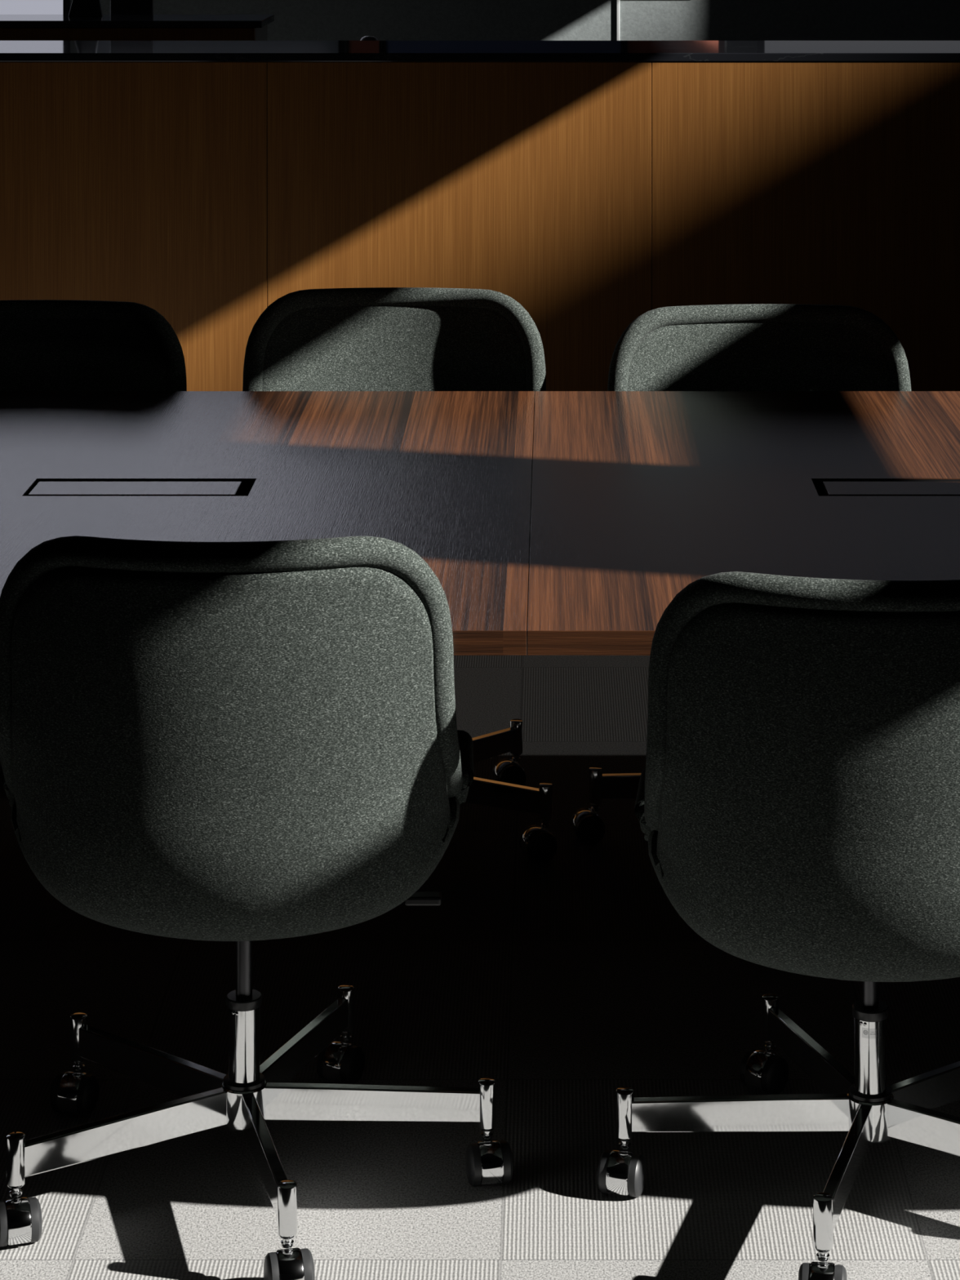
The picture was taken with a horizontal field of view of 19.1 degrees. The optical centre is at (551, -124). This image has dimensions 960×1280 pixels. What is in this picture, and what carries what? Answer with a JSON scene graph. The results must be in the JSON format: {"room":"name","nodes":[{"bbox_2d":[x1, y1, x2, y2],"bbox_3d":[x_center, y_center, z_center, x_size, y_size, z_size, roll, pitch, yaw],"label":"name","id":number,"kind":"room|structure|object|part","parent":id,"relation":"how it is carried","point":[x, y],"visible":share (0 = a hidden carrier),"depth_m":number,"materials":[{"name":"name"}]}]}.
{"room":"conference room","nodes":[
{"label":"conference room","id":0,"kind":"room"},
{"bbox_2d":[0,640,959,1279],"bbox_3d":[-1.300,1.669,3.870,9.400,0.100,13.740,0,0,0],"label":"floor","id":1,"kind":"structure","parent":0,"point":[566,981],"depth_m":3.89,"materials":[{"name":"carpet"}]},
{"bbox_2d":[0,299,186,799],"bbox_3d":[-0.943,1.190,4.841,0.633,0.856,0.626,0,0,0],"label":"swivel chair","id":2,"kind":"object","parent":1,"relation":"on","point":[46,344],"visible":0.13,"depth_m":5.10,"materials":[{"name":"fabric"}]},
{"bbox_3d":[-0.980,1.529,4.685,0.015,0.043,0.278,0,0,24],"label":"arm","id":3,"kind":"part","parent":2,"relation":"part of","materials":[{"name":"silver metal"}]},
{"bbox_2d":[0,14,274,40],"bbox_3d":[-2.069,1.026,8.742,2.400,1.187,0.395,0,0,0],"label":"countertop","id":4,"kind":"structure","parent":1,"relation":"on","point":[12,27],"depth_m":8.55,"materials":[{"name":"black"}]},
{"bbox_2d":[68,0,102,16],"bbox_3d":[-1.442,0.367,8.855,0.104,0.130,0.089,0,0,0],"label":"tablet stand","id":5,"kind":"object","parent":4,"relation":"on","point":[78,7],"visible":1,"depth_m":8.82,"materials":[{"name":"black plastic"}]},
{"bbox_3d":[-1.779,0.994,8.557,1.778,1.080,0.020,0,0,0],"label":"door panel","id":6,"kind":"part","parent":4,"relation":"part of","materials":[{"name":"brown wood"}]},
{"bbox_2d":[0,535,513,1279],"bbox_3d":[-0.360,1.189,3.542,0.624,0.858,0.636,0,0,0],"label":"swivel chair","id":7,"kind":"object","parent":1,"relation":"on","point":[245,742],"visible":1,"depth_m":3.31,"materials":[{"name":"fabric"}]},
{"bbox_3d":[-0.637,1.563,3.391,0.017,0.012,0.017,0,0,0],"label":"stem","id":8,"kind":"part","parent":7,"relation":"part of","materials":[{"name":"silver metal"}]},
{"bbox_3d":[-0.637,1.528,3.391,0.022,0.060,0.022,0,0,0],"label":"post","id":9,"kind":"part","parent":7,"relation":"part of","materials":[{"name":"silver metal"}]},
{"bbox_2d":[4,1196,31,1244],"bbox_3d":[-0.633,1.589,3.378,0.027,0.043,0.053,0,0,-18],"label":"hood","id":10,"kind":"object","parent":7,"relation":"attached to","point":[17,1211],"depth_m":3.36,"materials":[{"name":"silver metal"}]},
{"bbox_2d":[57,1071,88,1113],"bbox_3d":[-0.625,1.589,3.735,0.027,0.043,0.053,0,0,14],"label":"hood","id":11,"kind":"object","parent":7,"relation":"attached to","point":[73,1087],"depth_m":3.71,"materials":[{"name":"silver metal"}]},
{"bbox_3d":[-0.622,1.563,3.748,0.017,0.012,0.017,0,0,0],"label":"stem","id":12,"kind":"part","parent":7,"relation":"part of","materials":[{"name":"silver metal"}]},
{"bbox_3d":[-0.622,1.528,3.748,0.022,0.060,0.022,0,0,0],"label":"post","id":13,"kind":"part","parent":7,"relation":"part of","materials":[{"name":"silver metal"}]},
{"bbox_3d":[-0.516,1.529,3.471,0.278,0.043,0.015,0,0,-33],"label":"arm","id":14,"kind":"part","parent":7,"relation":"part of","materials":[{"name":"silver metal"}]},
{"bbox_3d":[-0.508,1.529,3.658,0.278,0.043,0.015,0,0,39],"label":"arm","id":15,"kind":"part","parent":7,"relation":"part of","materials":[{"name":"silver metal"}]},
{"bbox_3d":[-0.341,1.529,3.405,0.015,0.043,0.278,0,0,-15],"label":"arm","id":16,"kind":"part","parent":7,"relation":"part of","materials":[{"name":"silver metal"}]},
{"bbox_3d":[-0.303,1.563,3.266,0.017,0.012,0.017,0,0,0],"label":"stem","id":17,"kind":"part","parent":7,"relation":"part of","materials":[{"name":"silver metal"}]},
{"bbox_3d":[-0.303,1.528,3.266,0.022,0.060,0.022,0,0,0],"label":"post","id":18,"kind":"part","parent":7,"relation":"part of","materials":[{"name":"silver metal"}]},
{"bbox_2d":[275,1247,304,1279],"bbox_3d":[-0.299,1.589,3.252,0.027,0.043,0.053,0,0,-14],"label":"hood","id":19,"kind":"object","parent":7,"relation":"attached to","point":[289,1262],"depth_m":3.24,"materials":[{"name":"silver metal"}]},
{"bbox_3d":[-0.328,1.529,3.708,0.015,0.043,0.278,0,0,21],"label":"arm","id":20,"kind":"part","parent":7,"relation":"part of","materials":[{"name":"silver metal"}]},
{"bbox_2d":[322,1040,355,1082],"bbox_3d":[-0.283,1.589,3.831,0.027,0.043,0.053,0,0,26],"label":"hood","id":21,"kind":"object","parent":7,"relation":"attached to","point":[338,1054],"depth_m":3.81,"materials":[{"name":"silver metal"}]},
{"bbox_3d":[-0.277,1.563,3.844,0.017,0.012,0.017,0,0,0],"label":"stem","id":22,"kind":"part","parent":7,"relation":"part of","materials":[{"name":"silver metal"}]},
{"bbox_3d":[-0.277,1.528,3.844,0.022,0.060,0.022,0,0,0],"label":"post","id":23,"kind":"part","parent":7,"relation":"part of","materials":[{"name":"silver metal"}]},
{"bbox_3d":[-0.225,1.529,3.552,0.278,0.043,0.015,0,0,3],"label":"arm","id":24,"kind":"part","parent":7,"relation":"part of","materials":[{"name":"silver metal"}]},
{"bbox_3d":[-0.238,1.282,3.577,0.201,0.011,0.024,0,0,0],"label":"height lever","id":25,"kind":"part","parent":7,"relation":"part of","materials":[{"name":"black plastic"}]},
{"bbox_3d":[-0.080,1.563,3.545,0.017,0.012,0.017,0,0,0],"label":"stem","id":26,"kind":"part","parent":7,"relation":"part of","materials":[{"name":"silver metal"}]},
{"bbox_3d":[-0.080,1.528,3.545,0.022,0.060,0.022,0,0,0],"label":"post","id":27,"kind":"part","parent":7,"relation":"part of","materials":[{"name":"silver metal"}]},
{"bbox_2d":[476,1139,503,1185],"bbox_3d":[-0.077,1.589,3.532,0.027,0.043,0.053,0,0,-12],"label":"hood","id":28,"kind":"object","parent":7,"relation":"attached to","point":[490,1153],"depth_m":3.51,"materials":[{"name":"silver metal"}]},
{"bbox_2d":[360,35,377,40],"bbox_3d":[-0.505,1.030,7.900,0.400,1.178,0.400,0,0,0],"label":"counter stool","id":29,"kind":"object","parent":1,"relation":"on","point":[366,37],"visible":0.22,"depth_m":7.88,"materials":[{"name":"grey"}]},
{"bbox_2d":[242,287,557,862],"bbox_3d":[-0.306,1.180,4.842,0.634,0.878,0.646,0,0,0],"label":"swivel chair","id":30,"kind":"object","parent":1,"relation":"on","point":[362,339],"visible":0.21,"depth_m":5.10,"materials":[{"name":"fabric"}]},
{"bbox_3d":[-0.166,1.529,4.957,0.278,0.043,0.015,0,0,-45],"label":"arm","id":31,"kind":"part","parent":30,"relation":"part of","materials":[{"name":"silver metal"}]},
{"bbox_3d":[-0.138,1.529,4.773,0.278,0.043,0.015,0,0,28],"label":"arm","id":32,"kind":"part","parent":30,"relation":"part of","materials":[{"name":"silver metal"}]},
{"bbox_2d":[493,759,524,781],"bbox_3d":[-0.075,1.589,5.054,0.053,0.043,0.027,0,0,-20],"label":"hood","id":33,"kind":"object","parent":30,"relation":"attached to","point":[504,770],"depth_m":5.03,"materials":[{"name":"silver metal"}]},
{"bbox_3d":[-0.062,1.563,5.059,0.017,0.012,0.017,0,0,0],"label":"stem","id":34,"kind":"part","parent":30,"relation":"part of","materials":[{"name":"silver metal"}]},
{"bbox_3d":[-0.062,1.528,5.059,0.022,0.060,0.022,0,0,0],"label":"post","id":35,"kind":"part","parent":30,"relation":"part of","materials":[{"name":"silver metal"}]},
{"bbox_2d":[520,825,554,857],"bbox_3d":[-0.022,1.589,4.700,0.053,0.043,0.027,0,0,-25],"label":"hood","id":36,"kind":"object","parent":30,"relation":"attached to","point":[536,841],"depth_m":4.68,"materials":[{"name":"silver metal"}]},
{"bbox_3d":[-0.009,1.563,4.706,0.017,0.012,0.017,0,0,0],"label":"stem","id":37,"kind":"part","parent":30,"relation":"part of","materials":[{"name":"silver metal"}]},
{"bbox_3d":[-0.009,1.528,4.706,0.022,0.060,0.022,0,0,0],"label":"post","id":38,"kind":"part","parent":30,"relation":"part of","materials":[{"name":"silver metal"}]},
{"bbox_2d":[0,40,959,391],"bbox_3d":[-0.225,1.026,7.249,6.596,1.187,0.538,0,0,0],"label":"credenza","id":39,"kind":"object","parent":1,"relation":"on","point":[595,187],"visible":0.58,"depth_m":6.98,"materials":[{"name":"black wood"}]},
{"bbox_3d":[-1.168,0.994,6.992,0.941,1.080,0.020,0,0,0],"label":"door panel","id":40,"kind":"part","parent":39,"relation":"part of","materials":[{"name":"brown wood"}]},
{"bbox_3d":[-0.225,0.994,6.992,0.941,1.080,0.020,0,0,0],"label":"door panel","id":41,"kind":"part","parent":39,"relation":"part of","materials":[{"name":"brown wood"}]},
{"bbox_2d":[0,40,959,62],"bbox_3d":[-0.225,0.443,7.249,6.596,0.021,0.538,0,0,0],"label":"countertop","id":42,"kind":"structure","parent":39,"relation":"on","point":[10,51],"depth_m":7.05,"materials":[{"name":"black stone"}]},
{"bbox_3d":[0.717,0.994,6.992,0.941,1.080,0.020,0,0,0],"label":"door panel","id":43,"kind":"part","parent":39,"relation":"part of","materials":[{"name":"brown wood"}]},
{"bbox_2d":[0,391,959,655],"bbox_3d":[-0.029,1.254,4.143,4.600,0.730,1.565,0,0,0],"label":"conference table","id":44,"kind":"object","parent":1,"relation":"on","point":[635,498],"visible":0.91,"depth_m":4.20,"materials":[{"name":"brown wood"}]},
{"bbox_3d":[-0.605,0.896,4.149,0.298,0.012,0.089,0,0,0],"label":"power box lid","id":45,"kind":"part","parent":44,"relation":"part of","materials":[{"name":"grey metal"}]},
{"bbox_3d":[0.551,0.896,4.149,0.302,0.012,0.089,0,0,0],"label":"power box lid","id":46,"kind":"part","parent":44,"relation":"part of","materials":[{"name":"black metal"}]},
{"bbox_2d":[569,303,911,844],"bbox_3d":[0.349,1.191,4.800,0.634,0.854,0.644,0,0,-3],"label":"swivel chair","id":47,"kind":"object","parent":1,"relation":"on","point":[749,347],"visible":0.2,"depth_m":5.06,"materials":[{"name":"fabric"}]},
{"bbox_2d":[570,808,604,839],"bbox_3d":[0.061,1.589,4.786,0.053,0.043,0.027,0,0,-15],"label":"hood","id":48,"kind":"object","parent":47,"relation":"attached to","point":[585,823],"depth_m":4.76,"materials":[{"name":"silver metal"}]},
{"bbox_3d":[0.074,1.563,4.789,0.017,0.012,0.017,0,0,-3],"label":"stem","id":49,"kind":"part","parent":47,"relation":"part of","materials":[{"name":"silver metal"}]},
{"bbox_3d":[0.074,1.528,4.789,0.022,0.060,0.022,0,0,-3],"label":"post","id":50,"kind":"part","parent":47,"relation":"part of","materials":[{"name":"silver metal"}]},
{"bbox_3d":[0.219,1.529,4.794,0.278,0.043,0.015,0,0,-2],"label":"arm","id":51,"kind":"part","parent":47,"relation":"part of","materials":[{"name":"silver metal"}]},
{"bbox_2d":[597,571,959,1279],"bbox_3d":[0.370,1.207,3.509,0.624,0.822,0.635,0,0,4],"label":"swivel chair","id":52,"kind":"object","parent":1,"relation":"on","point":[797,806],"visible":1,"depth_m":3.27,"materials":[{"name":"fabric"}]},
{"bbox_2d":[605,1149,635,1195],"bbox_3d":[0.087,1.589,3.504,0.027,0.043,0.053,0,0,16],"label":"hood","id":53,"kind":"object","parent":52,"relation":"attached to","point":[620,1164],"depth_m":3.48,"materials":[{"name":"silver metal"}]},
{"bbox_3d":[0.091,1.563,3.518,0.017,0.012,0.017,0,0,4],"label":"stem","id":54,"kind":"part","parent":52,"relation":"part of","materials":[{"name":"silver metal"}]},
{"bbox_3d":[0.091,1.528,3.518,0.022,0.060,0.022,0,0,4],"label":"post","id":55,"kind":"part","parent":52,"relation":"part of","materials":[{"name":"silver metal"}]},
{"bbox_3d":[0.235,1.529,3.522,0.278,0.043,0.015,0,0,-2],"label":"arm","id":56,"kind":"part","parent":52,"relation":"part of","materials":[{"name":"silver metal"}]},
{"bbox_2d":[744,1048,779,1091],"bbox_3d":[0.284,1.589,3.802,0.027,0.043,0.053,0,0,41],"label":"hood","id":57,"kind":"object","parent":52,"relation":"attached to","point":[762,1067],"depth_m":3.78,"materials":[{"name":"silver metal"}]},
{"bbox_3d":[0.293,1.563,3.812,0.017,0.012,0.017,0,0,3],"label":"stem","id":58,"kind":"part","parent":52,"relation":"part of","materials":[{"name":"silver metal"}]},
{"bbox_3d":[0.293,1.528,3.812,0.022,0.060,0.022,0,0,3],"label":"post","id":59,"kind":"part","parent":52,"relation":"part of","materials":[{"name":"silver metal"}]},
{"bbox_3d":[0.341,1.529,3.676,0.015,0.043,0.278,0,0,-20],"label":"arm","id":60,"kind":"part","parent":52,"relation":"part of","materials":[{"name":"silver metal"}]},
{"bbox_2d":[809,1261,835,1279],"bbox_3d":[0.306,1.589,3.220,0.027,0.043,0.053,0,0,7],"label":"hood","id":61,"kind":"object","parent":52,"relation":"attached to","point":[823,1270],"depth_m":3.21,"materials":[{"name":"silver metal"}]},
{"bbox_3d":[0.308,1.563,3.234,0.017,0.012,0.017,0,0,3],"label":"stem","id":62,"kind":"part","parent":52,"relation":"part of","materials":[{"name":"silver metal"}]},
{"bbox_3d":[0.308,1.528,3.234,0.022,0.060,0.022,0,0,3],"label":"post","id":63,"kind":"part","parent":52,"relation":"part of","materials":[{"name":"silver metal"}]},
{"bbox_3d":[0.349,1.529,3.373,0.015,0.043,0.278,0,0,16],"label":"arm","id":64,"kind":"part","parent":52,"relation":"part of","materials":[{"name":"silver metal"}]},
{"bbox_3d":[0.525,1.529,3.436,0.278,0.043,0.015,0,0,34],"label":"arm","id":65,"kind":"part","parent":52,"relation":"part of","materials":[{"name":"silver metal"}]},
{"bbox_3d":[0.521,1.529,3.623,0.278,0.043,0.015,0,0,-38],"label":"arm","id":66,"kind":"part","parent":52,"relation":"part of","materials":[{"name":"silver metal"}]},
{"bbox_3d":[-1.884,1.248,9.400,1.600,0.742,0.600,0,0,0],"label":"desk","id":67,"kind":"object","parent":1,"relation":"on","visible":0},
{"bbox_2d":[110,0,153,14],"bbox_3d":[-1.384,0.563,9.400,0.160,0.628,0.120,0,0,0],"label":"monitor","id":68,"kind":"object","parent":67,"relation":"on","point":[117,6],"visible":0.02,"depth_m":9.39,"materials":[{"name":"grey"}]},
{"bbox_2d":[70,0,959,40],"bbox_3d":[-1.400,0.069,10.600,9.200,3.100,0.120,0,0,0],"label":"wall","id":69,"kind":"structure","parent":0,"point":[294,20],"depth_m":10.54,"materials":[{"name":"grey paint"}]},
{"bbox_2d":[0,0,70,14],"bbox_3d":[-3.690,-0.181,10.600,3.820,2.100,0.080,0,0,0],"label":"window","id":70,"kind":"structure","parent":69,"relation":"in","point":[6,6],"depth_m":10.61,"materials":[{"name":"grey"}]},
{"bbox_3d":[-3.690,-0.181,10.600,3.820,2.100,0.080,0,0,0],"label":"frame","id":71,"kind":"part","parent":70,"relation":"part of","materials":[{"name":"grey metal"}]},
{"bbox_2d":[616,0,619,40],"bbox_3d":[0.246,0.069,10.537,0.012,3.100,0.006,0,0,0],"label":"trim","id":72,"kind":"structure","parent":69,"relation":"attached to","point":[617,1],"depth_m":10.54,"materials":[{"name":"grey metal"}]}
]}

